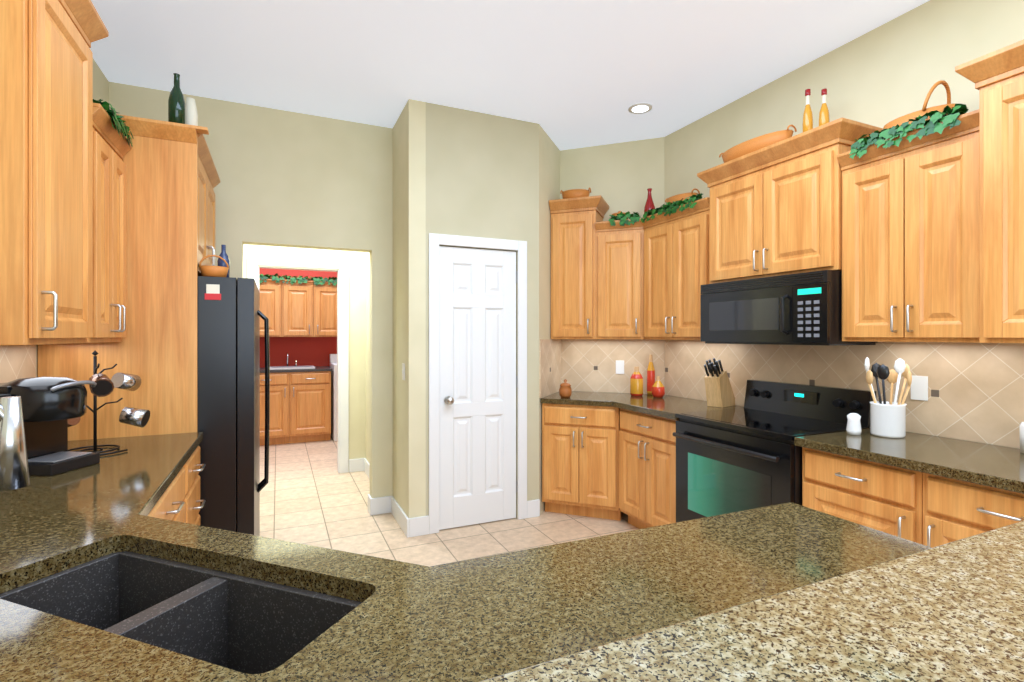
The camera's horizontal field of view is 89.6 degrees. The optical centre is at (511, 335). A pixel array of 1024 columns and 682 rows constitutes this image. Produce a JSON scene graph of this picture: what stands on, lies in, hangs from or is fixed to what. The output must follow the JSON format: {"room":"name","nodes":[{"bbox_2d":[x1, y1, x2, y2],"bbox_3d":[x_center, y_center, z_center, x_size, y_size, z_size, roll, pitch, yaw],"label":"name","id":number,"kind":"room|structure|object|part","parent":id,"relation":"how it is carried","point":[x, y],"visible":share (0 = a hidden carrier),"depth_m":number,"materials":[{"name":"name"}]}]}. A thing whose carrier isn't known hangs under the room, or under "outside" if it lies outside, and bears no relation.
{"room":"kitchen","nodes":[
{"label":"kitchen","id":0,"kind":"room"},
{"bbox_2d":[36,59,108,376],"bbox_3d":[-1.306,-0.125,0.313,0.120,3.050,6.850,0,0,-24],"label":"wall","id":1,"kind":"structure","parent":0,"point":[100,86],"depth_m":3.16,"materials":[{"name":"paint"}]},
{"bbox_2d":[0,345,35,382],"bbox_3d":[-1.526,0.257,0.955,0.007,0.458,3.000,0,0,-24],"label":"tile backsplash","id":2,"kind":"structure","parent":1,"relation":"attached to","point":[16,361],"depth_m":2.16,"materials":[{"name":"beige tile"}]},
{"bbox_2d":[0,0,108,344],"bbox_3d":[-1.668,-0.604,1.721,0.376,1.263,0.662,0,0,-24],"label":"upper cabinet","id":3,"kind":"object","parent":1,"relation":"attached to","point":[46,175],"visible":1,"depth_m":1.63,"materials":[{"name":"brown wood"}]},
{"bbox_2d":[87,103,131,342],"bbox_3d":[-1.885,-0.446,2.199,0.376,0.948,0.492,0,0,-24],"label":"upper cabinet","id":4,"kind":"object","parent":1,"relation":"attached to","point":[111,149],"visible":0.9,"depth_m":2.21,"materials":[{"name":"brown wood"}]},
{"bbox_2d":[93,99,133,148],"bbox_3d":[-1.768,-0.926,2.260,0.123,0.122,0.355,0,0,-24],"label":"ivy","id":5,"kind":"object","parent":4,"relation":"on","point":[118,121],"visible":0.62,"depth_m":2.21,"materials":[{"name":"green plant"}]},
{"bbox_2d":[198,133,219,275],"bbox_3d":[-2.059,-0.703,2.922,0.655,0.685,0.915,0,0,-24],"label":"upper cabinet","id":6,"kind":"object","parent":1,"relation":"attached to","point":[208,179],"visible":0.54,"depth_m":2.98,"materials":[{"name":"brown wood"}]},
{"bbox_2d":[168,73,184,123],"bbox_3d":[-1.747,-1.204,2.689,0.076,0.315,0.074,0,0,-24],"label":"wine bottle","id":7,"kind":"object","parent":6,"relation":"on","point":[176,107],"visible":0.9,"depth_m":2.66,"materials":[{"name":"green glass"}]},
{"bbox_2d":[185,97,197,125],"bbox_3d":[-1.738,-1.166,2.791,0.068,0.240,0.066,0,0,-24],"label":"bottle","id":8,"kind":"object","parent":6,"relation":"on","point":[191,115],"visible":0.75,"depth_m":2.77,"materials":[{"name":"beige ceramic"}]},
{"bbox_2d":[109,82,392,497],"bbox_3d":[-1.808,-0.125,3.781,1.830,3.050,0.120,0,0,-24],"label":"wall","id":9,"kind":"structure","parent":0,"point":[306,180],"depth_m":3.86,"materials":[{"name":"paint"}]},
{"bbox_2d":[367,494,370,513],"bbox_3d":[-1.128,1.335,4.089,0.016,0.130,0.120,0,0,-24],"label":"baseboard","id":10,"kind":"structure","parent":9,"relation":"attached to","point":[368,501],"depth_m":4.09,"materials":[{"name":"white paint"}]},
{"bbox_2d":[370,496,390,514],"bbox_3d":[-1.027,1.335,4.060,0.176,0.130,0.016,0,0,-24],"label":"baseboard","id":11,"kind":"structure","parent":9,"relation":"attached to","point":[380,505],"depth_m":4.05,"materials":[{"name":"white paint"}]},
{"bbox_2d":[259,268,336,367],"bbox_3d":[-3.135,-0.125,7.275,3.500,3.050,0.120,0,0,-24],"label":"wall","id":12,"kind":"structure","parent":0,"point":[309,351],"depth_m":7.27,"materials":[{"name":"red paint"}]},
{"bbox_2d":[259,279,281,336],"bbox_3d":[-3.308,-0.365,6.922,0.393,0.760,0.371,0,0,-24],"label":"wall cabinet","id":13,"kind":"object","parent":12,"relation":"attached to","point":[270,290],"visible":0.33,"depth_m":6.83,"materials":[{"name":"brown wood"}]},
{"bbox_2d":[259,273,336,285],"bbox_3d":[-3.079,-0.752,6.906,1.539,0.154,0.155,0,0,-24],"label":"ivy","id":14,"kind":"object","parent":13,"relation":"on","point":[301,280],"visible":0.67,"depth_m":6.95,"materials":[{"name":"green plant"}]},
{"bbox_2d":[282,280,312,336],"bbox_3d":[-2.947,-0.365,7.086,0.393,0.760,0.371,0,0,-24],"label":"wall cabinet","id":15,"kind":"object","parent":12,"relation":"attached to","point":[297,309],"visible":1,"depth_m":6.95,"materials":[{"name":"brown wood"}]},
{"bbox_2d":[313,281,336,336],"bbox_3d":[-2.573,-0.365,7.256,0.423,0.760,0.371,0,0,-24],"label":"wall cabinet","id":16,"kind":"object","parent":12,"relation":"attached to","point":[325,310],"visible":0.65,"depth_m":7.10,"materials":[{"name":"brown wood"}]},
{"bbox_2d":[243,244,365,458],"bbox_3d":[-2.082,-0.125,5.183,1.170,3.050,0.120,0,0,-24],"label":"wall","id":17,"kind":"structure","parent":0,"point":[357,355],"depth_m":5.32,"materials":[{"name":"paint"}]},
{"bbox_2d":[247,255,348,472],"bbox_3d":[-2.122,0.318,5.155,0.925,2.165,0.138,0,0,-24],"label":"door frame","id":18,"kind":"structure","parent":17,"relation":"attached to","point":[256,263],"depth_m":5.26,"materials":[{"name":"white paint"}]},
{"bbox_2d":[349,458,363,471],"bbox_3d":[-1.604,1.335,5.325,0.149,0.130,0.016,0,0,-24],"label":"baseboard","id":19,"kind":"structure","parent":17,"relation":"attached to","point":[355,465],"depth_m":5.32,"materials":[{"name":"white paint"}]},
{"bbox_2d":[366,99,425,517],"bbox_3d":[-1.069,-0.125,4.511,0.120,3.050,1.960,0,0,-24],"label":"wall","id":20,"kind":"structure","parent":0,"point":[409,305],"depth_m":3.64,"materials":[{"name":"paint"}]},
{"bbox_2d":[364,458,368,476],"bbox_3d":[-1.269,1.335,4.788,0.016,0.130,1.270,0,0,-24],"label":"baseboard","id":21,"kind":"structure","parent":20,"relation":"attached to","point":[366,466],"depth_m":5.21,"materials":[{"name":"white paint"}]},
{"bbox_2d":[391,496,408,537],"bbox_3d":[-0.835,1.335,3.831,0.016,0.130,0.560,0,0,-24],"label":"baseboard","id":22,"kind":"structure","parent":20,"relation":"attached to","point":[400,516],"depth_m":3.76,"materials":[{"name":"white paint"}]},
{"bbox_2d":[402,363,404,379],"bbox_3d":[-0.787,0.260,3.728,0.011,0.120,0.070,0,0,-24],"label":"switch plate","id":23,"kind":"object","parent":20,"relation":"attached to","point":[403,371],"visible":1,"depth_m":3.72,"materials":[{"name":"white plastic"}]},
{"bbox_2d":[409,516,428,536],"bbox_3d":[-0.652,1.335,3.616,0.140,0.130,0.016,0,0,-24],"label":"baseboard","id":24,"kind":"structure","parent":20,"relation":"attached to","point":[418,526],"depth_m":3.61,"materials":[{"name":"white paint"}]},
{"bbox_2d":[426,102,438,515],"bbox_3d":[-0.591,-0.125,3.718,0.095,3.050,0.120,0,0,-24],"label":"wall","id":25,"kind":"structure","parent":0,"point":[432,167],"depth_m":3.65,"materials":[{"name":"paint"}]},
{"bbox_2d":[260,436,638,565],"bbox_3d":[-0.867,1.430,3.121,7.400,0.060,12.000,0,0,-24],"label":"floor","id":26,"kind":"structure","parent":0,"point":[310,495],"depth_m":3.83,"materials":[{"name":"tile"}]},
{"bbox_2d":[38,114,208,440],"bbox_3d":[-1.847,0.177,2.476,0.674,2.445,0.065,0,0,-24],"label":"panel","id":27,"kind":"object","parent":26,"relation":"on","point":[156,349],"visible":0.38,"depth_m":2.53,"materials":[{"name":"brown wood"}]},
{"bbox_2d":[148,467,185,522],"bbox_3d":[-1.494,0.964,1.718,0.674,0.872,0.760,0,0,-24],"label":"base cabinet","id":28,"kind":"object","parent":26,"relation":"on","point":[170,504],"visible":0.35,"depth_m":1.90,"materials":[{"name":"brown wood"}]},
{"bbox_2d":[183,446,205,524],"bbox_3d":[-1.747,0.964,2.276,0.674,0.872,0.460,0,0,-24],"label":"base cabinet","id":29,"kind":"object","parent":26,"relation":"on","point":[191,466],"visible":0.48,"depth_m":2.37,"materials":[{"name":"brown wood"}]},
{"bbox_2d":[198,276,269,535],"bbox_3d":[-1.913,0.547,2.986,0.923,1.705,0.907,0,0,-24],"label":"fridge","id":30,"kind":"object","parent":26,"relation":"on","point":[230,314],"visible":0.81,"depth_m":2.69,"materials":[{"name":"black metal"}]},
{"bbox_2d":[198,255,228,276],"bbox_3d":[-1.565,-0.366,2.711,0.140,0.120,0.121,0,0,-24],"label":"basket","id":31,"kind":"object","parent":30,"relation":"on","point":[213,271],"depth_m":2.67,"materials":[{"name":"brown wicker"}]},
{"bbox_3d":[-1.565,-0.390,2.711,0.144,0.071,0.010,0,0,-42],"label":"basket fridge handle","id":32,"kind":"part","parent":31,"relation":"part of","materials":[{"name":"brown wicker"}]},
{"bbox_2d":[217,245,229,276],"bbox_3d":[-1.574,-0.401,2.816,0.060,0.190,0.058,0,0,-24],"label":"bottle","id":33,"kind":"object","parent":30,"relation":"on","point":[223,255],"visible":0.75,"depth_m":2.80,"materials":[{"name":"blue glass"}]},
{"bbox_2d":[260,372,288,445],"bbox_3d":[-3.227,0.935,6.791,0.533,0.930,0.677,0,0,-24],"label":"base cabinets","id":34,"kind":"object","parent":26,"relation":"on","point":[279,410],"visible":0.6,"depth_m":6.58,"materials":[{"name":"brown wood"}]},
{"bbox_2d":[260,366,332,372],"bbox_3d":[-3.250,0.452,6.801,1.620,0.033,0.643,0,0,-24],"label":"countertop","id":35,"kind":"structure","parent":34,"relation":"on","point":[318,368],"depth_m":6.70,"materials":[{"name":"grey stone"}]},
{"bbox_2d":[270,366,314,369],"bbox_3d":[-2.939,0.423,6.902,0.550,0.021,0.420,0,0,-24],"label":"sink","id":36,"kind":"object","parent":35,"relation":"in","point":[289,367],"visible":0.9,"depth_m":6.75,"materials":[{"name":"white ceramic"}]},
{"bbox_2d":[289,371,330,442],"bbox_3d":[-2.751,0.935,7.007,0.508,0.930,0.677,0,0,-24],"label":"base cabinets","id":37,"kind":"object","parent":26,"relation":"on","point":[309,406],"visible":1,"depth_m":6.74,"materials":[{"name":"brown wood"}]},
{"bbox_2d":[329,354,336,440],"bbox_3d":[-2.184,0.830,7.267,0.675,1.140,0.660,0,0,-24],"label":"washer","id":38,"kind":"object","parent":26,"relation":"on","point":[333,361],"visible":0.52,"depth_m":6.88,"materials":[{"name":"white paint"}]},
{"bbox_2d":[542,403,623,520],"bbox_3d":[0.605,0.964,4.176,0.595,0.871,0.631,0,0,21],"label":"base cabinet","id":39,"kind":"object","parent":26,"relation":"on","point":[580,460],"visible":0.96,"depth_m":3.92,"materials":[{"name":"brown wood"}]},
{"bbox_2d":[541,391,743,419],"bbox_3d":[0.832,0.506,3.944,1.044,0.040,1.487,0,0,-24],"label":"countertop","id":40,"kind":"structure","parent":39,"relation":"on","point":[667,406],"depth_m":3.83,"materials":[{"name":"stone"}]},
{"bbox_2d":[559,379,571,397],"bbox_3d":[0.421,0.412,4.062,0.100,0.145,0.098,0,0,-24],"label":"pot","id":41,"kind":"object","parent":40,"relation":"on","point":[565,390],"visible":1,"depth_m":4.03,"materials":[{"name":"brown ceramic"}]},
{"bbox_2d":[630,367,642,395],"bbox_3d":[1.010,0.367,4.181,0.104,0.235,0.101,0,0,-24],"label":"bottle","id":42,"kind":"object","parent":40,"relation":"on","point":[636,383],"visible":1,"depth_m":4.14,"materials":[{"name":"yellow"}]},
{"bbox_2d":[647,355,654,394],"bbox_3d":[1.145,0.320,4.253,0.068,0.330,0.066,0,0,-24],"label":"bottle","id":43,"kind":"object","parent":40,"relation":"on","point":[650,376],"visible":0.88,"depth_m":4.23,"materials":[{"name":"orange glass"}]},
{"bbox_2d":[652,376,664,397],"bbox_3d":[1.154,0.403,4.071,0.104,0.165,0.101,0,0,-24],"label":"bottle","id":44,"kind":"object","parent":40,"relation":"on","point":[658,389],"visible":1,"depth_m":4.04,"materials":[{"name":"red"}]},
{"bbox_2d":[704,358,734,407],"bbox_3d":[1.422,0.318,3.557,0.249,0.334,0.110,0,0,-39],"label":"knife block","id":45,"kind":"object","parent":40,"relation":"on","point":[719,390],"visible":1,"depth_m":3.51,"materials":[{"name":"brown wood"}]},
{"bbox_2d":[619,408,675,528],"bbox_3d":[1.181,0.964,3.647,0.667,0.872,0.650,0,0,-24],"label":"base cabinet","id":46,"kind":"object","parent":26,"relation":"on","point":[647,470],"visible":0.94,"depth_m":3.51,"materials":[{"name":"brown wood"}]},
{"bbox_2d":[673,380,875,522],"bbox_3d":[1.452,0.838,2.964,0.719,1.085,0.794,0,0,-24],"label":"range","id":47,"kind":"object","parent":26,"relation":"on","point":[748,456],"visible":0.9,"depth_m":2.88,"materials":[{"name":"black metal"}]},
{"bbox_2d":[802,447,922,544],"bbox_3d":[1.757,0.964,2.377,0.667,0.872,0.510,0,0,-24],"label":"base cabinet","id":48,"kind":"object","parent":26,"relation":"on","point":[888,499],"visible":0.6,"depth_m":2.21,"materials":[{"name":"brown wood"}]},
{"bbox_2d":[923,473,1023,547],"bbox_3d":[1.969,0.964,1.911,0.667,0.872,0.510,0,0,-24],"label":"base cabinet","id":49,"kind":"object","parent":26,"relation":"on","point":[954,510],"visible":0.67,"depth_m":1.90,"materials":[{"name":"brown wood"}]},
{"bbox_3d":[-0.328,0.964,1.146,2.330,0.872,1.238,0,0,-24],"label":"base cabinet","id":50,"kind":"object","parent":26,"relation":"on","visible":0},
{"bbox_2d":[0,432,930,681],"bbox_3d":[-0.548,0.506,1.667,2.360,0.040,2.565,0,0,-24],"label":"countertop","id":51,"kind":"structure","parent":50,"relation":"on","point":[480,619],"depth_m":1.05,"materials":[{"name":"stone"}]},
{"bbox_2d":[0,396,29,490],"bbox_3d":[-0.980,0.295,0.907,0.168,0.380,0.152,0,0,-24],"label":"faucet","id":52,"kind":"object","parent":51,"relation":"on","point":[14,471],"visible":1,"depth_m":0.96,"materials":[{"name":"silver metal"}]},
{"bbox_2d":[0,377,99,475],"bbox_3d":[-1.731,0.318,1.864,0.342,0.335,0.270,0,0,6],"label":"coffee maker","id":53,"kind":"object","parent":51,"relation":"on","point":[51,406],"visible":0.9,"depth_m":1.84,"materials":[{"name":"black plastic"},{"name":"metal"}]},
{"bbox_2d":[68,350,149,455],"bbox_3d":[-1.744,0.273,2.167,0.377,0.425,0.370,0,0,-24],"label":"mug tree","id":54,"kind":"object","parent":51,"relation":"on","point":[106,386],"visible":0.75,"depth_m":2.17,"materials":[{"name":"black metal"}]},
{"bbox_2d":[0,551,361,673],"bbox_3d":[-0.656,0.637,1.000,0.788,0.220,0.318,0,0,21],"label":"sink","id":55,"kind":"object","parent":51,"relation":"in","point":[244,624],"visible":0.48,"depth_m":1.10,"materials":[{"name":"black stone"}]},
{"bbox_3d":[2.199,0.964,1.404,0.667,0.872,0.600,0,0,-24],"label":"base cabinet","id":56,"kind":"object","parent":26,"relation":"on","visible":0},
{"bbox_2d":[794,428,1023,493],"bbox_3d":[2.249,0.506,1.293,0.655,0.040,2.896,0,0,-24],"label":"countertop","id":57,"kind":"structure","parent":56,"relation":"on","point":[995,466],"depth_m":2.13,"materials":[{"name":"stone"}]},
{"bbox_2d":[846,413,861,434],"bbox_3d":[1.685,0.432,2.543,0.064,0.105,0.062,0,0,-24],"label":"salt shaker","id":58,"kind":"object","parent":57,"relation":"on","point":[853,427],"visible":1,"depth_m":2.52,"materials":[{"name":"white ceramic"}]},
{"bbox_2d":[864,357,911,437],"bbox_3d":[1.827,0.295,2.509,0.186,0.380,0.186,0,0,-24],"label":"utensil crock","id":59,"kind":"object","parent":57,"relation":"on","point":[887,419],"visible":1,"depth_m":2.46,"materials":[{"name":"white ceramic"}]},
{"bbox_2d":[1019,422,1023,452],"bbox_3d":[2.157,0.420,2.120,0.104,0.130,0.101,0,0,-24],"label":"canister","id":60,"kind":"object","parent":57,"relation":"on","point":[1021,429],"visible":1,"depth_m":2.14,"materials":[{"name":"white ceramic"}]},
{"bbox_2d":[439,105,538,518],"bbox_3d":[-0.181,-0.125,3.904,0.805,3.050,0.120,0,0,-24],"label":"wall","id":61,"kind":"structure","parent":0,"point":[477,174],"depth_m":3.89,"materials":[{"name":"beige paint"}]},
{"bbox_2d":[429,233,526,533],"bbox_3d":[-0.237,0.338,3.803,0.770,2.125,0.018,0,0,-24],"label":"door frame","id":62,"kind":"structure","parent":61,"relation":"attached to","point":[436,241],"depth_m":3.71,"materials":[{"name":"white paint"}]},
{"bbox_2d":[439,246,517,529],"bbox_3d":[-0.231,0.374,3.805,0.620,2.036,0.113,0,0,-24],"label":"pantry door","id":63,"kind":"structure","parent":61,"relation":"in","point":[477,383],"depth_m":3.82,"materials":[{"name":"white paint"}]},
{"bbox_3d":[-0.207,0.350,3.795,0.584,1.690,0.076,0,0,-24],"label":"pantry door knob","id":64,"kind":"part","parent":63,"relation":"part of","materials":[{"name":"white wood"}]},
{"bbox_2d":[527,499,539,517],"bbox_3d":[0.163,1.335,3.985,0.110,0.130,0.016,0,0,-24],"label":"baseboard","id":65,"kind":"structure","parent":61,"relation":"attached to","point":[533,508],"depth_m":3.98,"materials":[{"name":"white paint"}]},
{"bbox_2d":[90,0,929,149],"bbox_3d":[-0.867,-1.690,3.121,7.400,0.080,12.000,0,0,-24],"label":"ceiling","id":66,"kind":"structure","parent":0,"point":[569,74],"depth_m":3.00,"materials":[{"name":"white paint"}]},
{"bbox_2d":[628,103,651,113],"bbox_3d":[0.929,-1.646,3.738,0.170,0.008,0.170,0,0,-24],"label":"recessed light","id":67,"kind":"object","parent":66,"relation":"in","point":[639,108],"visible":1,"depth_m":3.73,"materials":[{"name":"white paint"}]},
{"bbox_2d":[539,124,559,513],"bbox_3d":[0.263,-0.125,4.327,0.120,3.050,0.620,0,0,21],"label":"wall","id":68,"kind":"structure","parent":0,"point":[549,169],"depth_m":4.18,"materials":[{"name":"paint"}]},
{"bbox_2d":[560,137,663,392],"bbox_3d":[0.867,-0.125,4.495,0.893,3.050,0.120,0,0,21],"label":"wall","id":69,"kind":"structure","parent":0,"point":[622,176],"depth_m":4.41,"materials":[{"name":"paint"}]},
{"bbox_2d":[549,195,608,338],"bbox_3d":[0.569,-0.543,4.338,0.433,1.143,0.376,0,0,21],"label":"upper cabinet","id":70,"kind":"object","parent":69,"relation":"attached to","point":[573,271],"visible":0.98,"depth_m":4.21,"materials":[{"name":"brown wood"}]},
{"bbox_2d":[560,187,590,198],"bbox_3d":[0.536,-1.176,4.343,0.228,0.120,0.229,0,0,-24],"label":"basket","id":71,"kind":"object","parent":70,"relation":"on","point":[573,193],"visible":0.52,"depth_m":4.26,"materials":[{"name":"brown wicker"}]},
{"bbox_2d":[540,339,663,397],"bbox_3d":[0.645,0.257,4.341,1.041,0.458,0.642,0,0,-24],"label":"tile backsplash","id":72,"kind":"structure","parent":69,"relation":"attached to","point":[589,365],"depth_m":4.42,"materials":[{"name":"beige tile"}]},
{"bbox_2d":[616,360,623,373],"bbox_3d":[0.920,0.268,4.399,0.070,0.115,0.005,0,0,21],"label":"outlet","id":73,"kind":"object","parent":72,"relation":"attached to","point":[619,366],"visible":1,"depth_m":4.40,"materials":[{"name":"white plastic"}]},
{"bbox_2d":[595,218,643,338],"bbox_3d":[0.897,-0.441,4.214,0.378,0.938,0.376,0,0,21],"label":"upper cabinet","id":74,"kind":"object","parent":69,"relation":"attached to","point":[619,282],"visible":0.94,"depth_m":4.08,"materials":[{"name":"brown wood"}]},
{"bbox_2d":[608,211,640,225],"bbox_3d":[0.893,-0.913,4.072,0.252,0.122,0.113,0,0,20],"label":"ivy","id":75,"kind":"object","parent":74,"relation":"on","point":[634,217],"visible":0.98,"depth_m":4.03,"materials":[{"name":"green plant"}]},
{"bbox_2d":[664,0,1023,448],"bbox_3d":[2.553,-0.125,1.585,0.120,3.050,5.977,0,0,-24],"label":"wall","id":76,"kind":"structure","parent":0,"point":[882,76],"depth_m":2.78,"materials":[{"name":"paint"}]},
{"bbox_2d":[641,197,709,339],"bbox_3d":[1.288,-0.441,3.764,0.376,0.938,0.683,0,0,-24],"label":"upper cabinet","id":77,"kind":"object","parent":76,"relation":"attached to","point":[676,260],"visible":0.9,"depth_m":3.67,"materials":[{"name":"brown wood"}]},
{"bbox_2d":[641,193,704,222],"bbox_3d":[1.160,-0.912,3.725,0.117,0.120,0.598,0,0,-24],"label":"ivy","id":78,"kind":"object","parent":77,"relation":"on","point":[666,209],"visible":0.98,"depth_m":3.67,"materials":[{"name":"green plant"}]},
{"bbox_2d":[665,188,699,204],"bbox_3d":[1.270,-0.988,3.859,0.170,0.154,0.290,0,0,-24],"label":"basket","id":79,"kind":"object","parent":77,"relation":"on","point":[678,197],"visible":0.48,"depth_m":3.77,"materials":[{"name":"brown wicker"}]},
{"bbox_2d":[697,117,882,283],"bbox_3d":[1.598,-0.775,3.056,0.396,0.880,0.965,0,0,-24],"label":"upper cabinet","id":80,"kind":"object","parent":76,"relation":"attached to","point":[775,209],"depth_m":2.90,"materials":[{"name":"brown wood"}]},
{"bbox_3d":[1.508,-1.146,3.199,0.200,0.139,0.510,0,0,-24],"label":"basket cab","id":81,"kind":"part","parent":80,"relation":"part of","materials":[{"name":"brown wicker"}]},
{"bbox_2d":[701,270,877,345],"bbox_3d":[1.566,-0.141,3.041,0.450,0.379,0.849,0,0,-24],"label":"microwave","id":82,"kind":"object","parent":80,"relation":"attached to","point":[805,308],"visible":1,"depth_m":2.83,"materials":[{"name":"black"}]},
{"bbox_2d":[803,89,812,131],"bbox_3d":[1.667,-1.231,2.909,0.052,0.310,0.051,0,0,-24],"label":"oil bottle","id":83,"kind":"object","parent":80,"relation":"on","point":[807,120],"visible":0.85,"depth_m":2.90,"materials":[{"name":"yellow glass"}]},
{"bbox_2d":[819,88,829,125],"bbox_3d":[1.726,-1.219,2.853,0.052,0.285,0.051,0,0,-24],"label":"oil bottle","id":84,"kind":"object","parent":80,"relation":"on","point":[824,115],"visible":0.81,"depth_m":2.84,"materials":[{"name":"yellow glass"}]},
{"bbox_2d":[664,340,1023,448],"bbox_3d":[2.206,0.257,2.195,0.008,0.458,4.577,0,0,-24],"label":"tile backsplash","id":85,"kind":"structure","parent":76,"relation":"attached to","point":[975,392],"depth_m":2.59,"materials":[{"name":"beige tile"}]},
{"bbox_2d":[911,376,927,400],"bbox_3d":[2.028,0.260,2.570,0.005,0.120,0.075,0,0,-24],"label":"electrical outlet","id":86,"kind":"object","parent":85,"relation":"attached to","point":[919,387],"visible":0.88,"depth_m":2.57,"materials":[{"name":"white plastic"}]},
{"bbox_2d":[837,109,978,342],"bbox_3d":[1.909,-0.441,2.396,0.376,0.938,0.596,0,0,-24],"label":"upper cabinet","id":87,"kind":"object","parent":76,"relation":"attached to","point":[910,241],"visible":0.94,"depth_m":2.29,"materials":[{"name":"brown wood"}]},
{"bbox_2d":[849,104,968,158],"bbox_3d":[1.787,-0.913,2.344,0.121,0.135,0.464,0,0,-24],"label":"ivy","id":88,"kind":"object","parent":87,"relation":"on","point":[947,116],"visible":1,"depth_m":2.27,"materials":[{"name":"green plant"}]},
{"bbox_2d":[883,80,954,129],"bbox_3d":[1.920,-1.035,2.425,0.198,0.248,0.310,0,0,-24],"label":"basket","id":89,"kind":"object","parent":87,"relation":"on","point":[899,121],"visible":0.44,"depth_m":2.35,"materials":[{"name":"brown wicker"}]},
{"bbox_2d":[955,39,1023,342],"bbox_3d":[2.160,-0.523,1.739,0.461,1.103,0.910,0,0,-24],"label":"upper cabinet","id":90,"kind":"object","parent":76,"relation":"attached to","point":[996,77],"visible":1,"depth_m":1.95,"materials":[{"name":"brown wood"}]},
{"bbox_3d":[0.061,0.885,0.471,2.400,1.030,0.108,0,0,-24],"label":"bar","id":91,"kind":"object","parent":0,"visible":0},
{"bbox_2d":[480,521,1023,681],"bbox_3d":[0.253,0.350,0.216,2.600,0.040,0.744,0,0,-24],"label":"countertop","id":92,"kind":"structure","parent":91,"relation":"on","point":[951,611],"depth_m":0.57,"materials":[{"name":"stone"}]},
{"bbox_3d":[1.129,-0.441,4.192,0.308,0.937,0.223,0,0,-24],"label":"upper cabinet","id":93,"kind":"object","parent":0,"visible":0},
{"bbox_2d":[644,188,654,213],"bbox_3d":[1.098,-1.041,4.116,0.092,0.260,0.090,0,0,-24],"label":"vase","id":94,"kind":"object","parent":93,"relation":"on","point":[649,204],"visible":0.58,"depth_m":4.09,"materials":[{"name":"red glass"}]}
]}

